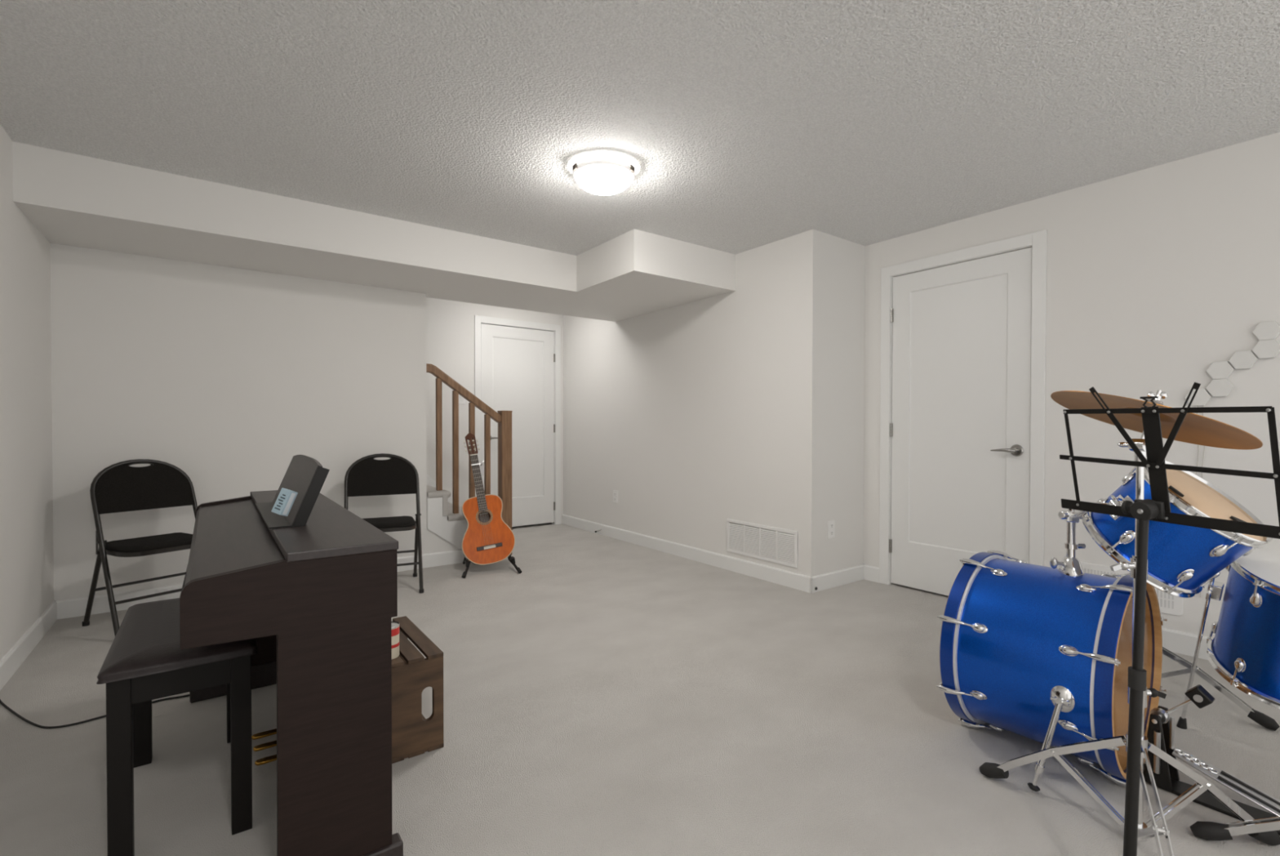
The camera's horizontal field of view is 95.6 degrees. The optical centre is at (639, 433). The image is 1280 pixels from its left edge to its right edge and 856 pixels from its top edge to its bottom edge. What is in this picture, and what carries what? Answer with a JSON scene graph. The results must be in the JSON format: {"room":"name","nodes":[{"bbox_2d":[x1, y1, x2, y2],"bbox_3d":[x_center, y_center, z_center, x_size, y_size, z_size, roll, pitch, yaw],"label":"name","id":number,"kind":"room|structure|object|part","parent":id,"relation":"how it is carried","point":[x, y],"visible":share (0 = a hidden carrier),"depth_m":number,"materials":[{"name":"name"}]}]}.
{"room":"basement music room","nodes":[
{"label":"basement music room","id":0,"kind":"room"},
{"bbox_2d":[0,124,53,659],"bbox_3d":[-1.899,-0.116,1.301,0.120,2.294,6.952,0,1,-36],"label":"wall","id":1,"kind":"structure","parent":0,"point":[26,491],"depth_m":2.65,"materials":[{"name":"white paint"}]},
{"bbox_2d":[0,600,57,689],"bbox_3d":[-1.478,0.987,0.857,0.014,0.100,5.714,0,1,-36],"label":"baseboard","id":2,"kind":"structure","parent":1,"relation":"attached to","point":[21,649],"depth_m":2.63,"materials":[{"name":"white paint"}]},
{"bbox_2d":[49,243,461,600],"bbox_3d":[-2.262,-0.018,3.893,2.373,2.033,0.122,0,1,-36],"label":"wall","id":3,"kind":"structure","parent":0,"point":[223,375],"depth_m":3.55,"materials":[{"name":"white paint"}]},
{"bbox_2d":[55,549,466,618],"bbox_3d":[-2.231,0.950,3.844,2.353,0.100,0.014,0,1,-36],"label":"baseboard","id":4,"kind":"structure","parent":3,"relation":"attached to","point":[76,606],"depth_m":3.35,"materials":[{"name":"white paint"}]},
{"bbox_2d":[12,141,735,321],"bbox_3d":[-1.280,-1.161,3.709,3.748,0.261,1.560,0,1,-36],"label":"soffit","id":5,"kind":"object","parent":3,"relation":"attached to","point":[75,200],"depth_m":3.44,"materials":[{"name":"white paint"}]},
{"bbox_2d":[426,297,563,526],"bbox_3d":[-2.100,-0.166,5.418,4.448,2.294,0.150,0,1,-36],"label":"wall","id":6,"kind":"structure","parent":0,"point":[450,324],"depth_m":5.55,"materials":[{"name":"white paint"}]},
{"bbox_2d":[426,473,462,506],"bbox_3d":[-2.093,0.320,5.327,1.160,1.323,0.014,0,1,-36],"label":"trim","id":7,"kind":"structure","parent":6,"relation":"attached to","point":[430,481],"depth_m":5.43,"materials":[{"name":"white paint"}]},
{"bbox_2d":[458,394,465,404],"bbox_3d":[-1.718,-0.346,5.596,0.076,0.120,0.014,0,1,-36],"label":"light switch","id":8,"kind":"object","parent":6,"relation":"attached to","point":[461,400],"visible":0.45,"depth_m":5.59,"materials":[{"name":"white plastic"}]},
{"bbox_2d":[474,315,560,524],"bbox_3d":[-1.271,-0.092,6.006,0.946,2.134,0.132,0,1,-36],"label":"trim","id":9,"kind":"structure","parent":6,"relation":"attached to","point":[478,320],"depth_m":6.14,"materials":[{"name":"white paint"}]},
{"bbox_2d":[480,323,555,526],"bbox_3d":[-1.228,-0.069,5.959,0.818,2.036,0.100,0,1,-36],"label":"door","id":10,"kind":"structure","parent":6,"relation":"in","point":[517,363],"depth_m":6.01,"materials":[{"name":"white paint"}]},
{"bbox_3d":[-1.245,-0.156,5.971,0.570,1.631,0.008,0,1,-36],"label":"panel","id":11,"kind":"part","parent":10,"relation":"part of","materials":[{"name":"white paint"}]},
{"bbox_2d":[0,0,1279,255],"bbox_3d":[-0.086,-1.328,2.767,4.792,0.100,7.182,0,1,-36],"label":"ceiling","id":12,"kind":"structure","parent":0,"point":[743,126],"depth_m":2.20,"materials":[{"name":"white paint"}]},
{"bbox_2d":[572,155,635,195],"bbox_3d":[-0.177,-1.222,2.789,0.312,0.113,0.304,0,1,-36],"label":"ceiling light","id":13,"kind":"object","parent":12,"relation":"attached to","point":[602,175],"visible":1,"depth_m":2.71,"materials":[{"name":"white glass"}]},
{"bbox_3d":[-0.174,-1.196,2.792,0.264,0.062,0.264,0,1,-36],"label":"lamp shade","id":14,"kind":"part","parent":13,"relation":"part of","materials":[{"name":"white glass"}]},
{"bbox_2d":[0,522,1279,855],"bbox_3d":[-0.090,1.066,2.796,4.792,0.100,7.182,0,1,-36],"label":"floor","id":15,"kind":"structure","parent":0,"point":[605,695],"depth_m":1.93,"materials":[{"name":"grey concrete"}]},
{"bbox_2d":[0,693,189,728],"bbox_3d":[-1.895,0.820,2.208,1.142,0.403,0.330,0,1,-13],"label":"power cord","id":16,"kind":"object","parent":15,"relation":"on","point":[3,704],"visible":0.44,"depth_m":2.07,"materials":[{"name":"black rubber"}]},
{"bbox_2d":[81,458,197,635],"bbox_3d":[-2.617,0.574,3.116,0.473,0.867,0.460,1,1,31],"label":"folding chair","id":17,"kind":"object","parent":15,"relation":"on","point":[120,486],"visible":0.76,"depth_m":3.06,"materials":[{"name":"black metal"}]},
{"bbox_3d":[-2.814,0.771,2.992,0.253,0.463,0.021,0,1,30],"label":"leg","id":18,"kind":"part","parent":17,"relation":"part of","materials":[{"name":"black metal"}]},
{"bbox_3d":[-2.706,0.281,3.165,0.138,0.253,0.420,0,1,31],"label":"backrest","id":19,"kind":"part","parent":17,"relation":"part of","materials":[{"name":"black fabric"}]},
{"bbox_3d":[-2.602,0.767,3.352,0.253,0.463,0.021,1,1,31],"label":"leg","id":20,"kind":"part","parent":17,"relation":"part of","materials":[{"name":"black metal"}]},
{"bbox_2d":[96,597,257,855],"bbox_3d":[-1.295,0.776,1.660,0.308,0.503,0.633,0,1,-36],"label":"piano bench","id":21,"kind":"object","parent":15,"relation":"on","point":[145,661],"visible":0.8,"depth_m":1.45,"materials":[{"name":"black paint"}]},
{"bbox_3d":[-1.231,0.799,1.374,0.044,0.464,0.040,0,1,-36],"label":"leg","id":22,"kind":"part","parent":21,"relation":"part of","materials":[{"name":"black paint"}]},
{"bbox_3d":[-1.550,0.794,1.806,0.044,0.464,0.040,0,1,-36],"label":"leg","id":23,"kind":"part","parent":21,"relation":"part of","materials":[{"name":"black paint"}]},
{"bbox_2d":[96,597,257,684],"bbox_3d":[-1.295,0.544,1.657,0.308,0.039,0.633,0,1,-36],"label":"seat cushion","id":24,"kind":"object","parent":21,"relation":"on","point":[146,642],"depth_m":1.46,"materials":[{"name":"black leather"}]},
{"bbox_3d":[-1.360,0.792,1.946,0.044,0.464,0.040,0,1,-36],"label":"leg","id":25,"kind":"part","parent":21,"relation":"part of","materials":[{"name":"black paint"}]},
{"bbox_3d":[-1.041,0.798,1.515,0.044,0.464,0.040,0,1,-36],"label":"leg","id":26,"kind":"part","parent":21,"relation":"part of","materials":[{"name":"black paint"}]},
{"bbox_2d":[179,454,403,855],"bbox_3d":[-1.137,0.547,1.780,0.424,0.959,1.418,0,1,-36],"label":"digital piano","id":27,"kind":"object","parent":15,"relation":"on","point":[315,585],"visible":0.88,"depth_m":1.27,"materials":[{"name":"laminate"}]},
{"bbox_3d":[-1.206,0.296,1.724,0.198,0.062,1.344,0,1,-36],"label":"key lid","id":28,"kind":"part","parent":27,"relation":"part of","materials":[{"name":"laminate"}]},
{"bbox_3d":[-1.540,0.633,2.336,0.392,0.772,0.026,0,1,-36],"label":"panel","id":29,"kind":"part","parent":27,"relation":"part of","materials":[{"name":"laminate"}]},
{"bbox_2d":[271,487,297,515],"bbox_3d":[-0.936,0.180,1.528,0.047,0.075,0.043,0,1,21],"label":"screen","id":30,"kind":"object","parent":27,"relation":"on","point":[282,505],"visible":1,"depth_m":1.52,"materials":[{"name":"blue"}]},
{"bbox_2d":[344,453,423,592],"bbox_3d":[-1.666,0.568,3.762,0.460,0.867,0.473,0,1,-26],"label":"folding chair","id":31,"kind":"object","parent":15,"relation":"on","point":[367,475],"visible":0.75,"depth_m":3.82,"materials":[{"name":"black metal"}]},
{"bbox_3d":[-1.710,0.274,3.852,0.420,0.253,0.138,0,1,-26],"label":"backrest","id":32,"kind":"part","parent":31,"relation":"part of","materials":[{"name":"black fabric"}]},
{"bbox_3d":[-1.523,0.761,3.950,0.021,0.463,0.253,0,1,-25],"label":"leg","id":33,"kind":"part","parent":31,"relation":"part of","materials":[{"name":"black metal"}]},
{"bbox_2d":[391,615,444,763],"bbox_3d":[-0.873,0.868,2.009,0.240,0.311,0.454,0,1,-36],"label":"wooden crate","id":34,"kind":"object","parent":15,"relation":"on","point":[413,734],"visible":0.52,"depth_m":1.86,"materials":[{"name":"brown wood"}]},
{"bbox_2d":[391,621,399,658],"bbox_3d":[-0.804,0.662,1.858,0.065,0.103,0.065,0,1,-36],"label":"can","id":35,"kind":"object","parent":34,"relation":"on","point":[395,624],"visible":0.3,"depth_m":1.84,"materials":[{"name":"beige"}]},
{"bbox_3d":[-0.804,0.613,1.857,0.065,0.006,0.065,0,1,-36],"label":"lid","id":36,"kind":"part","parent":35,"relation":"part of","materials":[{"name":"silver metal"}]},
{"bbox_3d":[-1.002,0.870,2.182,0.240,0.295,0.018,0,1,-36],"label":"panel","id":37,"kind":"part","parent":34,"relation":"part of","materials":[{"name":"brown wood"}]},
{"bbox_3d":[-0.745,0.875,1.835,0.240,0.295,0.018,0,1,-36],"label":"panel","id":38,"kind":"part","parent":34,"relation":"part of","materials":[{"name":"brown wood"}]},
{"bbox_2d":[426,484,467,549],"bbox_3d":[-2.083,0.336,4.621,1.808,1.309,1.119,0,1,-36],"label":"staircase","id":39,"kind":"structure","parent":15,"relation":"on","point":[452,527],"depth_m":4.39,"materials":[{"name":"white paint"}]},
{"bbox_2d":[426,363,512,554],"bbox_3d":[-1.347,0.232,4.572,0.692,1.520,0.092,0,1,-36],"label":"stair railing","id":40,"kind":"object","parent":39,"relation":"attached to","point":[504,418],"visible":0.84,"depth_m":4.58,"materials":[{"name":"brown wood"}]},
{"bbox_3d":[-1.376,-0.308,4.543,0.617,0.439,0.058,0,1,-36],"label":"handrail","id":41,"kind":"part","parent":40,"relation":"part of","materials":[{"name":"brown wood"}]},
{"bbox_3d":[-1.106,0.401,4.753,0.092,1.178,0.092,0,1,-36],"label":"newel post","id":42,"kind":"part","parent":40,"relation":"part of","materials":[{"name":"brown wood"}]},
{"bbox_2d":[462,553,521,577],"bbox_3d":[-1.102,0.893,4.261,0.411,0.207,0.418,0,1,-19],"label":"guitar stand","id":43,"kind":"object","parent":15,"relation":"on","point":[512,559],"visible":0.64,"depth_m":4.16,"materials":[{"name":"black metal"}]},
{"bbox_3d":[-1.239,0.924,4.159,0.028,0.052,0.138,0,1,-24],"label":"cradle arm","id":44,"kind":"part","parent":43,"relation":"part of","materials":[{"name":"black rubber"}]},
{"bbox_2d":[462,432,515,564],"bbox_3d":[-1.136,0.481,4.346,0.380,0.972,0.344,0,1,-16],"label":"guitar","id":45,"kind":"object","parent":43,"relation":"on","point":[487,539],"visible":1,"depth_m":4.26,"materials":[{"name":"brown wood"}]},
{"bbox_2d":[471,460,484,465],"bbox_3d":[-1.224,0.226,4.370,0.098,0.044,0.055,0,1,-22],"label":"capo","id":46,"kind":"object","parent":45,"relation":"attached to","point":[481,463],"visible":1,"depth_m":4.35,"materials":[{"name":"silver metal"}]},
{"bbox_3d":[-0.951,0.891,4.287,0.028,0.200,0.333,0,1,-30],"label":"leg","id":47,"kind":"part","parent":43,"relation":"part of","materials":[{"name":"black metal"}]},
{"bbox_3d":[-0.932,0.923,4.266,0.028,0.052,0.138,0,1,-15],"label":"cradle arm","id":48,"kind":"part","parent":43,"relation":"part of","materials":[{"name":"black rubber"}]},
{"bbox_2d":[936,502,1167,791],"bbox_3d":[1.369,0.612,1.930,0.746,0.833,0.504,0,1,-36],"label":"bass drum","id":49,"kind":"object","parent":15,"relation":"on","point":[1043,654],"visible":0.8,"depth_m":1.80,"materials":[{"name":"blue paint"}]},
{"bbox_3d":[1.167,0.896,1.663,0.083,0.271,0.021,0,1,6],"label":"spur leg","id":50,"kind":"part","parent":49,"relation":"part of","materials":[{"name":"silver metal"}]},
{"bbox_3d":[1.356,0.420,1.885,0.041,0.036,0.019,0,1,6],"label":"wing knob","id":51,"kind":"part","parent":49,"relation":"part of","materials":[{"name":"silver metal"}]},
{"bbox_3d":[1.408,0.348,1.891,0.042,0.145,0.025,0,1,-36],"label":"post","id":52,"kind":"part","parent":49,"relation":"part of","materials":[{"name":"silver metal"}]},
{"bbox_3d":[1.258,0.849,1.623,0.006,0.011,0.081,0,1,-29],"label":"tension rod","id":53,"kind":"part","parent":49,"relation":"part of","materials":[{"name":"silver metal"}]},
{"bbox_3d":[1.259,0.619,1.620,0.006,0.011,0.081,0,1,-29],"label":"tension rod","id":54,"kind":"part","parent":49,"relation":"part of","materials":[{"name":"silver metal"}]},
{"bbox_3d":[1.362,0.234,1.778,0.058,0.074,0.224,0,1,9],"label":"tom arm","id":55,"kind":"part","parent":49,"relation":"part of","materials":[{"name":"silver metal"}]},
{"bbox_2d":[1081,460,1273,597],"bbox_3d":[1.542,0.268,1.690,0.358,0.394,0.405,0,1,-36],"label":"tom drum","id":56,"kind":"object","parent":49,"relation":"attached to","point":[1181,558],"visible":0.62,"depth_m":1.61,"materials":[{"name":"blue paint"}]},
{"bbox_3d":[1.366,0.325,1.672,0.014,0.042,0.037,0,1,-36],"label":"tension rod","id":57,"kind":"part","parent":56,"relation":"part of","materials":[{"name":"silver metal"}]},
{"bbox_3d":[1.426,0.185,1.569,0.014,0.042,0.036,0,1,-36],"label":"tension rod","id":58,"kind":"part","parent":56,"relation":"part of","materials":[{"name":"silver metal"}]},
{"bbox_3d":[1.481,0.424,1.607,0.017,0.043,0.035,0,1,-36],"label":"tension rod","id":59,"kind":"part","parent":56,"relation":"part of","materials":[{"name":"silver metal"}]},
{"bbox_3d":[1.630,0.436,1.678,0.015,0.043,0.034,0,1,-36],"label":"tension rod","id":60,"kind":"part","parent":56,"relation":"part of","materials":[{"name":"silver metal"}]},
{"bbox_3d":[1.542,0.284,1.503,0.017,0.040,0.038,0,1,-36],"label":"tension rod","id":61,"kind":"part","parent":56,"relation":"part of","materials":[{"name":"silver metal"}]},
{"bbox_2d":[979,389,1279,855],"bbox_3d":[1.179,0.462,1.496,0.654,1.139,0.590,0,1,-36],"label":"cymbal stand","id":62,"kind":"object","parent":15,"relation":"on","point":[1150,828],"visible":0.72,"depth_m":1.44,"materials":[{"name":"silver metal"}]},
{"bbox_3d":[1.188,0.328,1.439,0.042,0.025,0.021,0,1,9],"label":"wing knob","id":63,"kind":"part","parent":62,"relation":"part of","materials":[{"name":"silver metal"}]},
{"bbox_3d":[1.252,-0.039,1.425,0.043,0.136,0.008,0,1,28],"label":"rod","id":64,"kind":"part","parent":62,"relation":"part of","materials":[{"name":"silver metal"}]},
{"bbox_2d":[1146,398,1163,404],"bbox_3d":[1.257,-0.076,1.418,0.034,0.021,0.035,0,1,-36],"label":"washer","id":65,"kind":"object","parent":62,"relation":"in","point":[1157,401],"depth_m":1.40,"materials":[{"name":"grey metal"}]},
{"bbox_2d":[1050,390,1262,449],"bbox_3d":[1.242,-0.035,1.422,0.395,0.143,0.392,0,1,-36],"label":"cymbal","id":66,"kind":"object","parent":62,"relation":"on","point":[1195,428],"visible":0.72,"depth_m":1.42,"materials":[{"name":"brown metal"}]},
{"bbox_3d":[1.154,0.889,1.287,0.028,0.246,0.315,0,1,27],"label":"leg","id":67,"kind":"part","parent":62,"relation":"part of","materials":[{"name":"silver metal"}]},
{"bbox_3d":[1.283,0.644,1.440,0.042,0.025,0.021,0,1,9],"label":"wing knob","id":68,"kind":"part","parent":62,"relation":"part of","materials":[{"name":"black metal"}]},
{"bbox_3d":[1.411,0.888,1.452,0.315,0.246,0.028,0,1,-3],"label":"leg","id":69,"kind":"part","parent":62,"relation":"part of","materials":[{"name":"silver metal"}]},
{"bbox_2d":[1059,382,1279,855],"bbox_3d":[1.014,0.468,1.171,0.370,1.138,0.428,0,1,-30],"label":"music stand","id":70,"kind":"object","parent":15,"relation":"on","point":[1157,508],"visible":1,"depth_m":1.17,"materials":[{"name":"black metal"}]},
{"bbox_3d":[1.012,-0.016,1.227,0.005,0.171,0.108,0,1,-33],"label":"page arm","id":71,"kind":"part","parent":70,"relation":"part of","materials":[{"name":"black metal"}]},
{"bbox_3d":[1.028,0.155,1.213,0.030,0.030,0.022,0,1,-19],"label":"tilt knob","id":72,"kind":"part","parent":70,"relation":"part of","materials":[{"name":"black plastic"}]},
{"bbox_3d":[1.047,0.059,1.177,0.042,0.229,0.030,0,1,-7],"label":"plate","id":73,"kind":"part","parent":70,"relation":"part of","materials":[{"name":"black metal"}]},
{"bbox_2d":[1062,506,1279,538],"bbox_3d":[1.075,0.177,1.186,0.026,0.011,0.401,0,1,-19],"label":"ledge shelf","id":74,"kind":"object","parent":70,"relation":"attached to","point":[1144,517],"depth_m":1.13,"materials":[{"name":"black metal"}]},
{"bbox_3d":[1.045,-0.014,1.130,0.005,0.168,0.089,0,1,-2],"label":"page arm","id":75,"kind":"part","parent":70,"relation":"part of","materials":[{"name":"black metal"}]},
{"bbox_2d":[1128,571,1279,730],"bbox_3d":[2.038,0.675,2.261,0.703,0.698,0.626,0,1,-36],"label":"stand","id":76,"kind":"object","parent":15,"relation":"on","point":[1260,717],"visible":0.17,"depth_m":2.11,"materials":[{"name":"silver metal"}]},
{"bbox_2d":[1143,684,1279,835],"bbox_3d":[1.621,0.874,1.598,0.113,0.316,0.405,0,1,-36],"label":"drum pedal","id":77,"kind":"object","parent":15,"relation":"on","point":[1161,729],"visible":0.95,"depth_m":1.65,"materials":[{"name":"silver metal"}]},
{"bbox_3d":[1.509,0.922,1.687,0.014,0.204,0.060,0,1,-36],"label":"post","id":78,"kind":"part","parent":77,"relation":"part of","materials":[{"name":"black metal"}]},
{"bbox_3d":[1.573,0.921,1.734,0.014,0.204,0.060,0,1,-36],"label":"post","id":79,"kind":"part","parent":77,"relation":"part of","materials":[{"name":"black metal"}]},
{"bbox_3d":[1.553,0.872,1.694,0.009,0.091,0.009,0,1,-14],"label":"chain","id":80,"kind":"part","parent":77,"relation":"part of","materials":[{"name":"silver metal"}]},
{"bbox_3d":[1.629,1.028,1.592,0.096,0.009,0.382,0,1,-36],"label":"plate","id":81,"kind":"part","parent":77,"relation":"part of","materials":[{"name":"black metal"}]},
{"bbox_3d":[1.633,0.963,1.586,0.088,0.083,0.260,0,1,-36],"label":"footboard","id":82,"kind":"part","parent":77,"relation":"part of","materials":[{"name":"silver metal"}]},
{"bbox_2d":[1176,537,1279,728],"bbox_3d":[1.955,0.669,1.742,0.397,0.732,0.572,0,1,25],"label":"floor tom","id":83,"kind":"object","parent":15,"relation":"on","point":[1243,648],"depth_m":1.71,"materials":[{"name":"blue paint"}]},
{"bbox_3d":[1.849,0.725,1.927,0.010,0.571,0.233,0,1,26],"label":"leg","id":84,"kind":"part","parent":83,"relation":"part of","materials":[{"name":"silver metal"}]},
{"bbox_3d":[1.870,0.664,1.904,0.015,0.054,0.028,1,1,40],"label":"tension rod","id":85,"kind":"part","parent":83,"relation":"part of","materials":[{"name":"silver metal"}]},
{"bbox_3d":[1.795,0.734,1.751,0.014,0.055,0.026,0,1,3],"label":"tension rod","id":86,"kind":"part","parent":83,"relation":"part of","materials":[{"name":"silver metal"}]},
{"bbox_3d":[1.741,0.435,1.639,0.015,0.054,0.028,0,1,12],"label":"tension rod","id":87,"kind":"part","parent":83,"relation":"part of","materials":[{"name":"silver metal"}]},
{"bbox_2d":[1190,815,1279,839],"bbox_3d":[1.747,0.726,1.301,0.707,0.618,0.701,0,1,-36],"label":"stand","id":88,"kind":"object","parent":15,"relation":"on","point":[1207,830],"visible":1,"depth_m":1.44,"materials":[{"name":"silver metal"}]},
{"bbox_2d":[563,229,865,576],"bbox_3d":[0.410,-0.160,5.173,0.700,2.294,3.227,0,1,-36],"label":"wall","id":89,"kind":"structure","parent":0,"point":[746,403],"depth_m":4.18,"materials":[{"name":"white paint"}]},
{"bbox_2d":[613,489,617,502],"bbox_3d":[-0.233,0.590,5.455,0.009,0.116,0.072,0,1,-36],"label":"wall outlet","id":90,"kind":"object","parent":89,"relation":"attached to","point":[615,491],"visible":1,"depth_m":5.44,"materials":[{"name":"white plastic"}]},
{"bbox_2d":[561,514,813,592],"bbox_3d":[0.126,0.940,4.969,0.014,0.100,3.241,0,1,-36],"label":"baseboard","id":91,"kind":"structure","parent":89,"relation":"attached to","point":[778,575],"depth_m":4.48,"materials":[{"name":"white paint"}]},
{"bbox_2d":[726,518,798,567],"bbox_3d":[0.831,0.747,4.017,0.010,0.238,0.639,0,1,-36],"label":"air vent","id":92,"kind":"object","parent":89,"relation":"in","point":[769,543],"visible":1,"depth_m":3.99,"materials":[{"name":"white plastic"}]},
{"bbox_2d":[827,520,835,538],"bbox_3d":[1.252,0.625,3.793,0.072,0.116,0.009,0,1,-36],"label":"wall outlet","id":93,"kind":"object","parent":89,"relation":"attached to","point":[831,523],"visible":1,"depth_m":3.79,"materials":[{"name":"white plastic"}]},
{"bbox_2d":[809,564,863,592],"bbox_3d":[1.315,0.955,3.842,0.588,0.100,0.014,0,1,-36],"label":"baseboard","id":94,"kind":"structure","parent":89,"relation":"attached to","point":[848,575],"depth_m":3.82,"materials":[{"name":"white paint"}]},
{"bbox_2d":[863,132,1279,636],"bbox_3d":[2.681,-0.125,2.604,0.150,2.294,3.605,0,1,-36],"label":"wall","id":95,"kind":"structure","parent":0,"point":[1157,275],"depth_m":2.81,"materials":[{"name":"white paint"}]},
{"bbox_2d":[863,564,879,582],"bbox_3d":[1.579,0.954,3.967,0.014,0.100,0.126,0,1,-36],"label":"baseboard","id":96,"kind":"structure","parent":95,"relation":"attached to","point":[870,572],"depth_m":3.96,"materials":[{"name":"white paint"}]},
{"bbox_2d":[888,247,1031,595],"bbox_3d":[1.897,-0.017,3.524,0.100,2.025,0.822,0,1,-36],"label":"door","id":97,"kind":"structure","parent":95,"relation":"in","point":[960,424],"depth_m":3.52,"materials":[{"name":"white paint"}]},
{"bbox_3d":[1.917,-0.104,3.530,0.008,1.620,0.574,0,1,-36],"label":"panel","id":98,"kind":"part","parent":97,"relation":"part of","materials":[{"name":"white paint"}]},
{"bbox_3d":[2.045,0.093,3.270,0.035,0.023,0.125,0,1,-36],"label":"lever","id":99,"kind":"part","parent":97,"relation":"part of","materials":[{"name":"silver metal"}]},
{"bbox_3d":[2.103,0.094,3.247,0.030,0.066,0.066,0,1,-36],"label":"handle","id":100,"kind":"part","parent":97,"relation":"part of","materials":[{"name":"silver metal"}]},
{"bbox_2d":[879,229,1047,584],"bbox_3d":[1.952,-0.047,3.556,0.132,2.114,0.956,0,1,-36],"label":"trim","id":101,"kind":"structure","parent":95,"relation":"attached to","point":[1037,240],"depth_m":3.24,"materials":[{"name":"white paint"}]},
{"bbox_2d":[1080,561,1182,615],"bbox_3d":[2.400,0.757,2.859,0.009,0.180,0.410,0,1,-36],"label":"air vent","id":102,"kind":"object","parent":95,"relation":"in","point":[1169,603],"visible":0.13,"depth_m":2.75,"materials":[{"name":"white plastic"}]},
{"bbox_2d":[1184,388,1211,405],"bbox_3d":[2.541,-0.166,2.644,0.018,0.077,0.088,0,1,-36],"label":"panel","id":103,"kind":"object","parent":95,"relation":"attached to","point":[1202,396],"visible":0.78,"depth_m":2.63,"materials":[{"name":"white plastic"}]},
{"bbox_2d":[1194,405,1204,597],"bbox_3d":[2.552,0.309,2.646,0.003,0.875,0.031,0,1,-36],"label":"wire","id":104,"kind":"object","parent":103,"relation":"hanging from","point":[1197,406],"visible":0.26,"depth_m":2.65,"materials":[{"name":"grey"}]},
{"bbox_2d":[1205,378,1234,396],"bbox_3d":[2.584,-0.204,2.586,0.018,0.077,0.088,0,1,-36],"label":"panel","id":105,"kind":"object","parent":95,"relation":"attached to","point":[1217,387],"visible":1,"depth_m":2.58,"materials":[{"name":"white plastic"}]},
{"bbox_2d":[1206,360,1234,378],"bbox_3d":[2.584,-0.282,2.585,0.018,0.077,0.088,0,1,-36],"label":"panel","id":106,"kind":"object","parent":95,"relation":"attached to","point":[1217,370],"visible":1,"depth_m":2.58,"materials":[{"name":"white plastic"}]},
{"bbox_2d":[1228,350,1257,368],"bbox_3d":[2.627,-0.321,2.527,0.018,0.077,0.088,0,1,-36],"label":"panel","id":107,"kind":"object","parent":95,"relation":"attached to","point":[1245,359],"visible":1,"depth_m":2.52,"materials":[{"name":"white plastic"}]},
{"bbox_2d":[1252,338,1279,358],"bbox_3d":[2.669,-0.360,2.469,0.018,0.077,0.088,0,1,-36],"label":"panel","id":108,"kind":"object","parent":95,"relation":"attached to","point":[1265,348],"visible":1,"depth_m":2.46,"materials":[{"name":"white plastic"}]},
{"bbox_2d":[1252,320,1279,340],"bbox_3d":[2.669,-0.437,2.469,0.018,0.077,0.088,0,1,-36],"label":"panel","id":109,"kind":"object","parent":95,"relation":"attached to","point":[1270,330],"visible":1,"depth_m":2.46,"materials":[{"name":"white plastic"}]},
{"bbox_2d":[1161,626,1208,659],"bbox_3d":[2.935,0.979,2.133,0.014,0.100,2.522,0,1,-36],"label":"baseboard","id":110,"kind":"structure","parent":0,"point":[1176,641],"depth_m":2.69,"materials":[{"name":"white paint"}]}
]}

